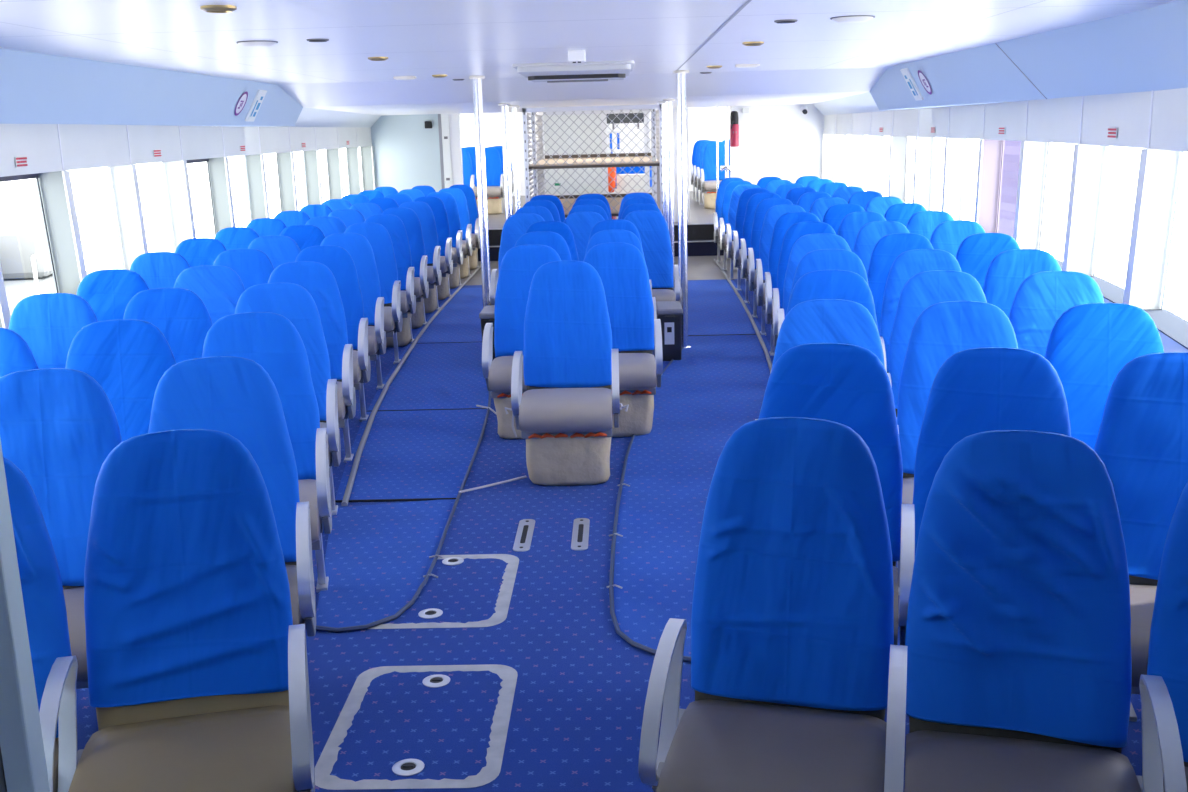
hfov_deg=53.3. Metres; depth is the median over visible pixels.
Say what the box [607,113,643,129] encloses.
television
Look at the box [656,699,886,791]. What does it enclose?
seat cushion
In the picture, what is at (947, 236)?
passenger seat
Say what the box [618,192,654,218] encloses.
passenger seat
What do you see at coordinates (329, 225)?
passenger seat
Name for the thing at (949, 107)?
trim
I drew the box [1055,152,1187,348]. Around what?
window
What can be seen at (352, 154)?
window
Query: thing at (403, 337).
bag
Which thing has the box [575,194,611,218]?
passenger seat
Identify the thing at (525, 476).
cord
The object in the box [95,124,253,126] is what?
trim
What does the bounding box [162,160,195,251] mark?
trim
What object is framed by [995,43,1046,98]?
trim
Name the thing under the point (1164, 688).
passenger seat
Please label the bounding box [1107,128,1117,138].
sticker
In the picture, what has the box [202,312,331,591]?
passenger seat
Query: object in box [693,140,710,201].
passenger seat
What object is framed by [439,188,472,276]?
passenger seat
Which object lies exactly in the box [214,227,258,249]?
passenger seat
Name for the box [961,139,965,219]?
window
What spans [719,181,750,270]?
passenger seat
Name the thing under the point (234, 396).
passenger seat
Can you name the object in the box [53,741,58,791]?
seat cushion
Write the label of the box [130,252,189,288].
passenger seat
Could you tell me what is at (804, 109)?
camera
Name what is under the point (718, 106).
lintel
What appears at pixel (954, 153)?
window
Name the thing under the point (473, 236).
seat cushion
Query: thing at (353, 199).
passenger seat
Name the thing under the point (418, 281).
seat cushion
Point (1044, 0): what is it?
trim
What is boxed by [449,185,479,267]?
passenger seat
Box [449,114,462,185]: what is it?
door frame
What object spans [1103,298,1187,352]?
wall
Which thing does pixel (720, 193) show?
passenger seat
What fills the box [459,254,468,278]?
base
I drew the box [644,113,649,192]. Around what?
trim
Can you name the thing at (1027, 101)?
trim
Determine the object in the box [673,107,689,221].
door frame
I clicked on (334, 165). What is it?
window
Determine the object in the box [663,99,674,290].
steel pole
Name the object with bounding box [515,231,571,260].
passenger seat
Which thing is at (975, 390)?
passenger seat
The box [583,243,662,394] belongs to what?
passenger seat
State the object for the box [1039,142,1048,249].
window
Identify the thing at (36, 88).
panel
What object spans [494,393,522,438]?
bag
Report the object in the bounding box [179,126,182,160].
trim
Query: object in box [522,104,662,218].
cage
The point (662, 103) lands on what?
steel pole
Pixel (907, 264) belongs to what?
passenger seat
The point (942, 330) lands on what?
passenger seat
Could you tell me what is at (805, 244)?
passenger seat
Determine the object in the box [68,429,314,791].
passenger seat
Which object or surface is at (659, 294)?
seat cushion
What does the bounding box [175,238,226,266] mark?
passenger seat
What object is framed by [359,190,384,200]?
passenger seat
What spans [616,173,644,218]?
base cabinet
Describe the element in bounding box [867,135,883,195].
window
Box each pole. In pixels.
[0,440,49,791]
[469,76,491,307]
[498,103,512,219]
[509,105,520,210]
[658,101,666,222]
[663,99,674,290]
[673,70,690,347]
[716,106,718,239]
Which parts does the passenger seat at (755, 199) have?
armrest, leg, backrest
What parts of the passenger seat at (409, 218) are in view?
backrest, armrest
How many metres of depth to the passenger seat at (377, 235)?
9.31 m
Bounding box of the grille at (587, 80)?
[547,79,607,82]
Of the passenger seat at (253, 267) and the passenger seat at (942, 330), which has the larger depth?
the passenger seat at (253, 267)
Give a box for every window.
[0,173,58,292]
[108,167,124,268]
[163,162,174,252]
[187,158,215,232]
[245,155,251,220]
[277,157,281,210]
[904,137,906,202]
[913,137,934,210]
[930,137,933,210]
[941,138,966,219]
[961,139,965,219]
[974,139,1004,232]
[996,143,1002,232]
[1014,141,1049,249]
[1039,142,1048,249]
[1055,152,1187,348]
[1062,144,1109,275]
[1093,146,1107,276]
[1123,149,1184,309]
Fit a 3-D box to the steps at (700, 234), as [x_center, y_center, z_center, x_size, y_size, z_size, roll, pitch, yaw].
[1.469,-2.256,16.869,1.000,0.427,0.870,-1,13,1]
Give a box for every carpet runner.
[305,496,459,632]
[335,408,489,501]
[367,342,490,410]
[408,288,482,343]
[606,335,773,661]
[688,280,760,335]
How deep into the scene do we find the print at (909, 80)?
9.14 m
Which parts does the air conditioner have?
panel, panel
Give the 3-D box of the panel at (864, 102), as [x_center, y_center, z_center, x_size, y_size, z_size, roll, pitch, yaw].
[2.894,-3.362,13.706,0.551,0.160,6.089,-1,13,2]
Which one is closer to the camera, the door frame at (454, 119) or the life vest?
the door frame at (454, 119)
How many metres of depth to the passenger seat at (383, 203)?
12.99 m
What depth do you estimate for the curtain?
11.33 m
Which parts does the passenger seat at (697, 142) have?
armrest, backrest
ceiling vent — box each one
[306,39,328,41]
[774,19,797,22]
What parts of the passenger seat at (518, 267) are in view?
armrest, backrest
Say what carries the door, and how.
in the wall at (406, 153)
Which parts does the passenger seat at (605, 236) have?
backrest, armrest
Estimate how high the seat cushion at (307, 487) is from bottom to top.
0.164 m
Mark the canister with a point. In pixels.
(734, 126)
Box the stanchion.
[720,106,731,177]
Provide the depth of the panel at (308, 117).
13.60 m
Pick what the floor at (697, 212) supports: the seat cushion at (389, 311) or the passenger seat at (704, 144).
the passenger seat at (704, 144)
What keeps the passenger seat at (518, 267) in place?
on the floor at (577, 711)
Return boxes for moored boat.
[0,215,121,314]
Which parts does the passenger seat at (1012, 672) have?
armrest, backrest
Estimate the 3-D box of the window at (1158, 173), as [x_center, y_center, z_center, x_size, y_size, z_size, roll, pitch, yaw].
[2.582,-0.764,5.460,0.187,0.745,0.190,-1,13,1]
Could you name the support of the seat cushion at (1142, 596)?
on the passenger seat at (1142, 440)
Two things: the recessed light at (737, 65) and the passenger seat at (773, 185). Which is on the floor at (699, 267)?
the passenger seat at (773, 185)
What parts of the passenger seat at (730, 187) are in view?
armrest, leg, backrest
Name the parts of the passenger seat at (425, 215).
backrest, armrest, leg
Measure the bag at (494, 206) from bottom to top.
0.292 m
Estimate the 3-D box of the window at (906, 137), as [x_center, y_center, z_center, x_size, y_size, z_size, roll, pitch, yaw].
[3.261,-2.238,11.920,0.010,0.745,1.154,-1,13,2]
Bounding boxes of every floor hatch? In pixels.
[314,664,517,789]
[369,554,518,628]
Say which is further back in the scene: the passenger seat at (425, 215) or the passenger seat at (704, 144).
the passenger seat at (704, 144)
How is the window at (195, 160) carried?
in the wall
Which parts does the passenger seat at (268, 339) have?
backrest, leg, armrest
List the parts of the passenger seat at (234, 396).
backrest, backrest, armrest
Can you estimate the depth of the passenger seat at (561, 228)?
8.98 m
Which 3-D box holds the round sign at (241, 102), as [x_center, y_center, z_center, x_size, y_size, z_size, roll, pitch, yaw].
[-2.701,-2.239,9.060,0.098,0.179,0.204,-1,13,1]
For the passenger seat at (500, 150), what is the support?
on the floor at (697, 212)
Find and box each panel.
[0,48,302,125]
[254,107,379,126]
[543,114,602,218]
[813,92,923,114]
[869,0,1187,109]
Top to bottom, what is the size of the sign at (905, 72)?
0.243 m
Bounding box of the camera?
[801,107,807,113]
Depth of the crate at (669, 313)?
9.07 m
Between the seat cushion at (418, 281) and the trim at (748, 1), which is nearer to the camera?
the trim at (748, 1)
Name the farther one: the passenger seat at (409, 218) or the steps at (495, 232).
the steps at (495, 232)
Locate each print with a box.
[251,96,262,116]
[904,75,917,95]
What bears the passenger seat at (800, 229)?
on the floor at (577, 711)
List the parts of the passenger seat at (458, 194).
backrest, armrest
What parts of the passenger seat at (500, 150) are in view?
backrest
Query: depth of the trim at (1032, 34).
6.30 m
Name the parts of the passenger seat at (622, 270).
backrest, backrest, armrest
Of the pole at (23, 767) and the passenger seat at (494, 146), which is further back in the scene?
the passenger seat at (494, 146)
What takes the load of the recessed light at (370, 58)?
in the ceiling
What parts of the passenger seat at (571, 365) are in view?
armrest, backrest, backrest, armrest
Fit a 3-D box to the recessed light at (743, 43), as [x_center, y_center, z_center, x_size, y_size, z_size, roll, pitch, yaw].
[0.848,-1.875,6.297,0.116,0.016,0.116,-1,13,1]
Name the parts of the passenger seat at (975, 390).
armrest, backrest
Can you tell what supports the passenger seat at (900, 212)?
on the floor at (577, 711)
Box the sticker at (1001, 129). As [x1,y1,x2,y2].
[998,127,1004,134]
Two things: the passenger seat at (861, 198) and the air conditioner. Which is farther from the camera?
the passenger seat at (861, 198)
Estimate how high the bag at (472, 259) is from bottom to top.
0.292 m
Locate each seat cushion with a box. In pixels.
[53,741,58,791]
[63,586,87,682]
[68,705,297,791]
[285,564,302,624]
[298,479,321,542]
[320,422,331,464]
[337,381,346,420]
[353,350,361,383]
[368,326,378,355]
[384,306,395,331]
[400,291,409,312]
[414,277,422,297]
[427,266,435,284]
[440,256,447,272]
[451,248,458,262]
[462,240,467,254]
[471,234,476,246]
[473,186,501,196]
[488,356,526,392]
[519,388,611,432]
[611,353,655,389]
[652,289,675,300]
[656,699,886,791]
[704,180,721,190]
[724,234,726,247]
[730,241,733,255]
[738,249,740,265]
[745,259,748,275]
[753,270,756,288]
[761,283,765,303]
[770,299,772,321]
[893,566,897,644]
[902,477,913,503]
[904,730,1141,791]
[1129,584,1156,687]
[1163,767,1187,791]
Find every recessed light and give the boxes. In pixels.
[200,5,236,12]
[368,57,387,60]
[393,76,416,79]
[432,75,446,77]
[706,66,721,68]
[735,64,759,67]
[742,42,763,45]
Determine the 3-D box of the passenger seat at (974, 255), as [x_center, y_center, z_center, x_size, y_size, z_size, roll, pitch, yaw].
[2.364,-0.390,6.979,0.536,1.088,0.632,0,13,7]
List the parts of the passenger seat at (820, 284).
backrest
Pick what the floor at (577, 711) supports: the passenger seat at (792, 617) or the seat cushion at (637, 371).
the passenger seat at (792, 617)
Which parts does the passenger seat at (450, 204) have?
backrest, armrest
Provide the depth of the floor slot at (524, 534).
5.26 m
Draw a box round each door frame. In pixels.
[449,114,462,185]
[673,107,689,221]
[730,106,735,177]
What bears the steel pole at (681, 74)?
on the floor at (577, 711)
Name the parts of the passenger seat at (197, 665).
backrest, backrest, armrest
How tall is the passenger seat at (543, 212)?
1.088 m
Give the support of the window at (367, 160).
attached to the wall
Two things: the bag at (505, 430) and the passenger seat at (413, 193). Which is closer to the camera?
the bag at (505, 430)
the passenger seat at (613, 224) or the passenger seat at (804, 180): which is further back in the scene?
the passenger seat at (804, 180)
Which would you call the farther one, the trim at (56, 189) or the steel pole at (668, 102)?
the steel pole at (668, 102)
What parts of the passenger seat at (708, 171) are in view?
armrest, backrest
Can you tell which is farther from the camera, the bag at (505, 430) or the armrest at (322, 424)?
the bag at (505, 430)
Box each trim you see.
[0,265,10,328]
[3,22,343,81]
[18,3,1160,36]
[35,171,86,294]
[57,124,63,170]
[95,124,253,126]
[107,165,148,269]
[119,34,1034,60]
[126,125,131,164]
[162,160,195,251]
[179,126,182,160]
[207,157,235,234]
[213,54,924,74]
[221,126,224,156]
[244,154,269,219]
[276,152,297,211]
[286,0,480,75]
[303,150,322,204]
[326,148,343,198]
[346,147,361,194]
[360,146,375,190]
[438,114,444,188]
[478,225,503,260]
[601,114,607,193]
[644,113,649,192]
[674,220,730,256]
[677,0,751,69]
[817,0,1044,68]
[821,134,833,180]
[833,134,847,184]
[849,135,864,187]
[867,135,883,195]
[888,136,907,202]
[891,97,1063,109]
[948,107,949,137]
[983,104,984,138]
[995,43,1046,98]
[1025,101,1027,140]
[1079,96,1083,143]
[1147,90,1153,148]
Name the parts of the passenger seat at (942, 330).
leg, backrest, backrest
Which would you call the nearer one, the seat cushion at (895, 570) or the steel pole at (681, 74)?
the seat cushion at (895, 570)
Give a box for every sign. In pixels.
[235,91,247,115]
[245,89,266,121]
[900,68,922,100]
[918,70,931,94]
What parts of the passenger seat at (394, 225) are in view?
backrest, armrest, leg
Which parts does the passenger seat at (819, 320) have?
backrest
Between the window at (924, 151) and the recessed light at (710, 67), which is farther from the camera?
the window at (924, 151)
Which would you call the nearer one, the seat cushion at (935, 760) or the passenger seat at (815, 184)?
the seat cushion at (935, 760)
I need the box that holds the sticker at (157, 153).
[153,149,161,156]
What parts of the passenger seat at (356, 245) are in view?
backrest, armrest, leg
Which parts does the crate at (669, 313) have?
lid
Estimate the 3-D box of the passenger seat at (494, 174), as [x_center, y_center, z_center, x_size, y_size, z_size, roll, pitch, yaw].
[-1.767,-3.605,19.825,0.505,1.088,0.633,-1,13,1]
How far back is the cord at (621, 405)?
5.97 m
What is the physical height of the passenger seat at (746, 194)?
1.088 m
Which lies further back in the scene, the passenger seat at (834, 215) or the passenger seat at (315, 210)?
the passenger seat at (315, 210)
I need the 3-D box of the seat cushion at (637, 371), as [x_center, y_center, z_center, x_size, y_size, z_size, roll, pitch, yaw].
[0.130,-0.148,6.931,0.456,0.164,0.440,-1,13,1]
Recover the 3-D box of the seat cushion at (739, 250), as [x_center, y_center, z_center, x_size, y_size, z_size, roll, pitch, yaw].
[1.778,-1.494,12.704,0.456,0.164,0.440,-1,13,2]
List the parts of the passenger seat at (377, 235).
backrest, armrest, leg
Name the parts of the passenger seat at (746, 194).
armrest, leg, backrest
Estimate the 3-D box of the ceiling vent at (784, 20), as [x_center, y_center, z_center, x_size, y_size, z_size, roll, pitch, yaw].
[0.814,-1.589,5.019,0.100,0.009,0.100,-1,13,1]
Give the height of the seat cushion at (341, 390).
0.164 m
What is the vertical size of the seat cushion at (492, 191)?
0.164 m
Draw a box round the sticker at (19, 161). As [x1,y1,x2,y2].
[15,156,27,167]
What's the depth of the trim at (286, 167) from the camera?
12.59 m
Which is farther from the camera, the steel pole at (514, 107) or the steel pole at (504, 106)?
the steel pole at (514, 107)
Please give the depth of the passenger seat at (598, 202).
11.74 m
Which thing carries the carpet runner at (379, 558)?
on the floor at (577, 711)
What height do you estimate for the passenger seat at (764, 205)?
1.088 m
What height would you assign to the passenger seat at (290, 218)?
1.088 m
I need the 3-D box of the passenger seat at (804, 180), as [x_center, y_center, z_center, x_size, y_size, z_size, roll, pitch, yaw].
[2.842,-2.311,15.446,0.536,1.088,0.632,-1,13,1]
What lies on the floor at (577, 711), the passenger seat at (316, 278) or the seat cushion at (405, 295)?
the passenger seat at (316, 278)
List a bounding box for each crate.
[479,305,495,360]
[656,301,682,360]
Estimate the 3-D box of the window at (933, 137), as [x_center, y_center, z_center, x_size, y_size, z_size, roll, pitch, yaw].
[3.212,-1.981,10.784,0.010,0.745,1.225,-1,13,3]
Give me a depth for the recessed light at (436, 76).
8.87 m
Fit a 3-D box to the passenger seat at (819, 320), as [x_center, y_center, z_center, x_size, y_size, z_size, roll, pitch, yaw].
[0.856,0.217,4.468,0.505,1.088,0.633,1,13,13]
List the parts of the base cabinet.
cabinet door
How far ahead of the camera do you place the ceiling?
5.73 m
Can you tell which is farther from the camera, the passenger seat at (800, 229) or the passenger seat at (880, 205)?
the passenger seat at (880, 205)
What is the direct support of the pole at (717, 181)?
on the steps at (700, 234)
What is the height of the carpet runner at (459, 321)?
0.018 m
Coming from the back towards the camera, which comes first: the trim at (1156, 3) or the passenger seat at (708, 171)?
the passenger seat at (708, 171)
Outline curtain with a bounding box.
[998,140,1020,237]
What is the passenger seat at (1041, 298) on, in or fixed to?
on the floor at (577, 711)
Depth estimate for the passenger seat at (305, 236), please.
9.27 m
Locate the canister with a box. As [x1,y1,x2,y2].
[730,111,738,146]
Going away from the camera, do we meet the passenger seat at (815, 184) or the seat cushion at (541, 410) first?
the seat cushion at (541, 410)
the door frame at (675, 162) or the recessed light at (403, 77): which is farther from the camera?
the door frame at (675, 162)
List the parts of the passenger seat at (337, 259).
backrest, armrest, leg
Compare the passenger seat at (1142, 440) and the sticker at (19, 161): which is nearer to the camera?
the passenger seat at (1142, 440)
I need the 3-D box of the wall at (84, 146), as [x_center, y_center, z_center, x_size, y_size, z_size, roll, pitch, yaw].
[-2.711,-1.661,7.782,0.803,0.260,18.615,-3,13,-5]
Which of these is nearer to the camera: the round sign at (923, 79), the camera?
the round sign at (923, 79)
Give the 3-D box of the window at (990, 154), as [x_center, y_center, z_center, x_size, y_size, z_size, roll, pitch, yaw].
[3.022,-1.585,9.052,0.174,0.745,0.135,-1,13,1]
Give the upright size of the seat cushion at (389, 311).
0.164 m
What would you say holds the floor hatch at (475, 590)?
on the floor at (577, 711)
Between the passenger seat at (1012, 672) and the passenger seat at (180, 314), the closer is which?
the passenger seat at (1012, 672)
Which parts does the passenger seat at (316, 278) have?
backrest, armrest, leg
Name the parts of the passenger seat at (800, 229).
armrest, backrest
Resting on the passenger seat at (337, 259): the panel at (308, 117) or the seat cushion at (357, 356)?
the seat cushion at (357, 356)
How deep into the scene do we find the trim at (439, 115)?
16.88 m
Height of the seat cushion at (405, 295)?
0.164 m
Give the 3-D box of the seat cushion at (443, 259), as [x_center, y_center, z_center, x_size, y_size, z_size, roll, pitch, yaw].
[-1.818,-1.420,12.806,0.456,0.164,0.440,-1,13,1]
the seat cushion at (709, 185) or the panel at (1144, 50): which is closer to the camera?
the panel at (1144, 50)
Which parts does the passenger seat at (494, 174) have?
backrest, armrest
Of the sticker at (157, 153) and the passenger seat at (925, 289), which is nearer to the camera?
the passenger seat at (925, 289)
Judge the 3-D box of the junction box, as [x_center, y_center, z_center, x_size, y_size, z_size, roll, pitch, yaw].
[2.136,-4.024,16.667,0.100,0.070,0.050,-1,13,1]
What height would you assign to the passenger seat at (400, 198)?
1.088 m
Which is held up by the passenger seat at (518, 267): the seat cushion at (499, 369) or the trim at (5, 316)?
the seat cushion at (499, 369)
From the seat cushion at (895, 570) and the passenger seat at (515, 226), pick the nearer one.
the seat cushion at (895, 570)
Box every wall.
[0,124,371,176]
[371,114,441,192]
[460,107,729,195]
[736,104,823,184]
[823,88,1187,151]
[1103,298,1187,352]
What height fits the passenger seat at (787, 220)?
1.088 m
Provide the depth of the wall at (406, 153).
16.90 m
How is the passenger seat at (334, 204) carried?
on the floor at (577, 711)
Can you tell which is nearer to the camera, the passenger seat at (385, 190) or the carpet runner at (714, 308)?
the carpet runner at (714, 308)
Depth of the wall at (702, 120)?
24.89 m
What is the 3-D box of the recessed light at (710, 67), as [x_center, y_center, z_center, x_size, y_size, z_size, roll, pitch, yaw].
[0.882,-2.410,8.668,0.116,0.016,0.116,-1,13,1]
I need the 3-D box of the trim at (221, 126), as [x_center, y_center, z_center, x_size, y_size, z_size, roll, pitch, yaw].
[-3.206,-2.199,10.227,0.005,0.260,0.016,-1,13,1]
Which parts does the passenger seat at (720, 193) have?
armrest, leg, backrest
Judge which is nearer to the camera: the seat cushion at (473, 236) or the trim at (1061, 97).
the trim at (1061, 97)
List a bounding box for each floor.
[76,279,1142,791]
[460,255,745,285]
[478,191,714,225]
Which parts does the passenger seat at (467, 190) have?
backrest, armrest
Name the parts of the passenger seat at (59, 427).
backrest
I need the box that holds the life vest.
[608,150,615,192]
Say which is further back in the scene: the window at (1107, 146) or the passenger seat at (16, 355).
the window at (1107, 146)
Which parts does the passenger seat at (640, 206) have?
backrest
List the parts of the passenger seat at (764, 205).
armrest, leg, backrest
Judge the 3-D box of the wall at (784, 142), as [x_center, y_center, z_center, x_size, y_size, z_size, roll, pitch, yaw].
[2.693,-3.267,16.879,1.370,2.330,0.060,-1,13,1]
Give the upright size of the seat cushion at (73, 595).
0.164 m
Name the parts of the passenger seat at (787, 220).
armrest, leg, backrest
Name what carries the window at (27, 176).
in the wall
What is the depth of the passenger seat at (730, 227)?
13.83 m
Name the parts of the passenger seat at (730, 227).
armrest, leg, backrest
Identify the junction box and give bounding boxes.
[742,108,748,112]
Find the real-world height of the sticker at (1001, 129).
0.052 m
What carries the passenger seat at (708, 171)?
on the floor at (697, 212)
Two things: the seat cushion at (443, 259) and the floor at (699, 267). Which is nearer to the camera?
the seat cushion at (443, 259)
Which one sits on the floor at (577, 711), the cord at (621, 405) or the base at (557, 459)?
the base at (557, 459)
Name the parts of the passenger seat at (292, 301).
backrest, armrest, leg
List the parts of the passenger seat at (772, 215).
armrest, leg, backrest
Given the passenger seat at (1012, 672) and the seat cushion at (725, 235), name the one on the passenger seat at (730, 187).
the seat cushion at (725, 235)
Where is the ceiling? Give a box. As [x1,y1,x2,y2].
[0,0,1174,115]
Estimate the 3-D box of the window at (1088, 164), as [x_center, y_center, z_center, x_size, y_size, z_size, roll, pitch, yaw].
[2.774,-1.044,6.678,0.183,0.745,0.177,-1,13,1]
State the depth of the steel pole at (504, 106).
11.62 m
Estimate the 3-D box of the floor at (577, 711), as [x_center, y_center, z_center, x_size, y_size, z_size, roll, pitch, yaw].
[-0.089,0.334,6.537,7.300,0.001,15.200,-1,13,1]
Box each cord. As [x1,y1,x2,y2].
[458,475,526,492]
[476,405,496,414]
[504,406,519,436]
[620,403,628,411]
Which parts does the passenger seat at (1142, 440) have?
leg, backrest, backrest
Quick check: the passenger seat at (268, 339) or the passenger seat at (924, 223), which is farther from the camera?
the passenger seat at (924, 223)
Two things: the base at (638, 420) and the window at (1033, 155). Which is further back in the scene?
the window at (1033, 155)
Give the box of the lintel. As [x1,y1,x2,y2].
[459,106,729,113]
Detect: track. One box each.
[341,265,480,505]
[713,259,771,371]
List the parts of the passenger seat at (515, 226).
armrest, backrest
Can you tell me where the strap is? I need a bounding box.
[607,131,620,148]
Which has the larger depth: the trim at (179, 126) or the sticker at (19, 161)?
the trim at (179, 126)
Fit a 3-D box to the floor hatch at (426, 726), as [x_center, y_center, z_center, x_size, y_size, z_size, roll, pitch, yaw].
[-0.526,0.995,3.634,0.535,0.009,0.770,-1,13,1]
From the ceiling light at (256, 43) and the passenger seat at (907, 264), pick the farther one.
the passenger seat at (907, 264)
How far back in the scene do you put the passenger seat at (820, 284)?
5.52 m
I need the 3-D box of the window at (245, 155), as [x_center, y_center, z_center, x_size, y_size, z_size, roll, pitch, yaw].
[-3.344,-1.840,10.938,0.010,0.745,1.225,-2,13,0]
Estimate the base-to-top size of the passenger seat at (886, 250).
1.088 m
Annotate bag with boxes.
[386,312,411,346]
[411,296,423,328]
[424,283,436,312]
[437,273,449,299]
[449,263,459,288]
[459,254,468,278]
[469,248,477,269]
[476,197,501,214]
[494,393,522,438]
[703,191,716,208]
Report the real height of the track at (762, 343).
0.018 m
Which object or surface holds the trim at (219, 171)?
attached to the wall
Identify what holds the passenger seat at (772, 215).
on the floor at (577, 711)
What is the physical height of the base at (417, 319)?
0.292 m
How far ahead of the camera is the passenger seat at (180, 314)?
5.52 m
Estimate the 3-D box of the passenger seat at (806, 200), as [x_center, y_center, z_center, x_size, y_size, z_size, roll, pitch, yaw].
[2.219,-1.461,11.748,0.505,1.088,0.632,-1,13,2]
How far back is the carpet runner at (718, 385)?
6.04 m
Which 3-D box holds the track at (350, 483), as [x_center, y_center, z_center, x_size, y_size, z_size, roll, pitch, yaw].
[-1.459,-0.611,10.798,0.225,0.018,10.397,-2,13,-1]
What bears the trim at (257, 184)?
attached to the wall
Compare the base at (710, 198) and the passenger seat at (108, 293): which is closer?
the passenger seat at (108, 293)
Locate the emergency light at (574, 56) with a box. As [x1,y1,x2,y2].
[568,50,585,62]
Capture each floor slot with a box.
[513,519,534,551]
[571,518,589,550]
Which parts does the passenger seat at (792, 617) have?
armrest, backrest, backrest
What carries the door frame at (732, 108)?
attached to the wall at (784, 142)
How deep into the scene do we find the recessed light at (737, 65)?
8.53 m
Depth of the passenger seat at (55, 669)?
2.68 m
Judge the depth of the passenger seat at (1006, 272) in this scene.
6.19 m
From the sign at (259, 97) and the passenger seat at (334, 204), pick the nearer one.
the sign at (259, 97)
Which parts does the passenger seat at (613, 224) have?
backrest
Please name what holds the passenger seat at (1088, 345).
on the floor at (577, 711)
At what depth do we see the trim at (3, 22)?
5.42 m
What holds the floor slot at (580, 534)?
on the floor at (577, 711)
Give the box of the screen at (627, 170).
[615,166,651,188]
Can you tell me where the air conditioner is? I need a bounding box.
[512,61,634,82]
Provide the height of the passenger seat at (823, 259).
1.088 m
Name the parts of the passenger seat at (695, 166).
armrest, backrest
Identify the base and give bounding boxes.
[526,432,610,485]
[612,390,653,436]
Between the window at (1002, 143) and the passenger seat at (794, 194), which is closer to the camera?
the window at (1002, 143)
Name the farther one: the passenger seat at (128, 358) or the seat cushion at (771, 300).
the seat cushion at (771, 300)
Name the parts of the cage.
post, post, post, rail, rail, post, post, post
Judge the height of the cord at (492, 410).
0.016 m
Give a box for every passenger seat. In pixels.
[0,328,38,376]
[0,368,121,688]
[3,457,83,791]
[8,293,97,368]
[65,319,175,441]
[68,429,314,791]
[77,269,148,321]
[123,288,212,363]
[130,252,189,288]
[148,356,315,635]
[174,265,244,323]
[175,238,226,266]
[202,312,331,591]
[213,249,273,289]
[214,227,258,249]
[235,283,340,514]
[247,218,285,236]
[248,235,300,268]
[268,261,355,462]
[274,211,309,226]
[280,225,324,250]
[295,245,370,421]
[300,204,331,218]
[305,216,346,237]
[320,233,385,389]
[322,199,351,210]
[328,209,364,227]
[342,194,368,204]
[344,223,402,363]
[350,203,382,219]
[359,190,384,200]
[364,214,415,341]
[368,198,398,211]
[374,187,397,195]
[382,207,428,323]
[384,193,412,205]
[399,189,424,200]
[399,201,441,309]
[412,186,435,195]
[413,196,452,296]
[427,192,462,285]
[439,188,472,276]
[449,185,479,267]
[462,148,473,188]
[464,147,475,186]
[473,147,504,212]
[482,245,560,397]
[490,213,544,304]
[491,147,504,195]
[494,146,513,191]
[511,261,619,438]
[515,206,553,220]
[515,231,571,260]
[523,200,560,221]
[526,221,578,260]
[530,195,564,222]
[564,212,604,261]
[568,205,608,219]
[572,199,610,219]
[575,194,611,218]
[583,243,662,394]
[585,230,656,356]
[588,219,651,292]
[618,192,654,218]
[619,197,657,218]
[621,203,673,289]
[624,210,679,300]
[639,417,893,791]
[690,140,704,198]
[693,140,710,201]
[697,141,714,204]
[701,141,729,207]
[713,178,743,261]
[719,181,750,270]
[726,184,759,279]
[733,188,769,290]
[740,193,780,303]
[748,198,792,317]
[755,299,884,419]
[756,204,805,335]
[757,177,781,188]
[758,343,902,644]
[765,180,791,192]
[765,212,819,355]
[770,270,878,372]
[773,222,835,345]
[775,183,803,197]
[778,234,850,334]
[785,187,816,204]
[789,249,868,299]
[795,176,819,186]
[797,192,830,212]
[807,179,832,191]
[809,197,847,221]
[819,182,846,196]
[822,204,864,234]
[832,186,863,202]
[838,211,885,251]
[848,191,881,209]
[853,221,908,274]
[865,196,902,215]
[867,233,932,334]
[880,249,961,372]
[884,203,926,225]
[884,430,1141,791]
[887,270,986,417]
[897,301,1017,594]
[899,347,1070,645]
[906,211,953,240]
[930,220,984,257]
[956,233,1019,289]
[983,249,1061,317]
[1009,271,1103,357]
[1045,303,1163,449]
[1094,352,1187,721]
[1136,481,1187,791]
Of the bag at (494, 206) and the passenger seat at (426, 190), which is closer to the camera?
the passenger seat at (426, 190)
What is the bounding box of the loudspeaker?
[425,121,431,128]
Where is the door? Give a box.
[441,114,451,187]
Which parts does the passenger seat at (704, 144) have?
armrest, backrest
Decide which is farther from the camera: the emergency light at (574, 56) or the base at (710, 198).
the base at (710, 198)
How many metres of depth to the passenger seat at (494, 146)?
21.70 m
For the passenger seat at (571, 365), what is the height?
1.088 m
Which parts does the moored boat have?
guard rail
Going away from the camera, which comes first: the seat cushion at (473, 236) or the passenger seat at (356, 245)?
the passenger seat at (356, 245)
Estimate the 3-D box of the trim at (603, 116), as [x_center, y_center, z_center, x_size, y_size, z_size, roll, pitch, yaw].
[0.157,-3.378,16.993,0.080,2.030,0.080,-1,13,1]
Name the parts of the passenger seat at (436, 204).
backrest, armrest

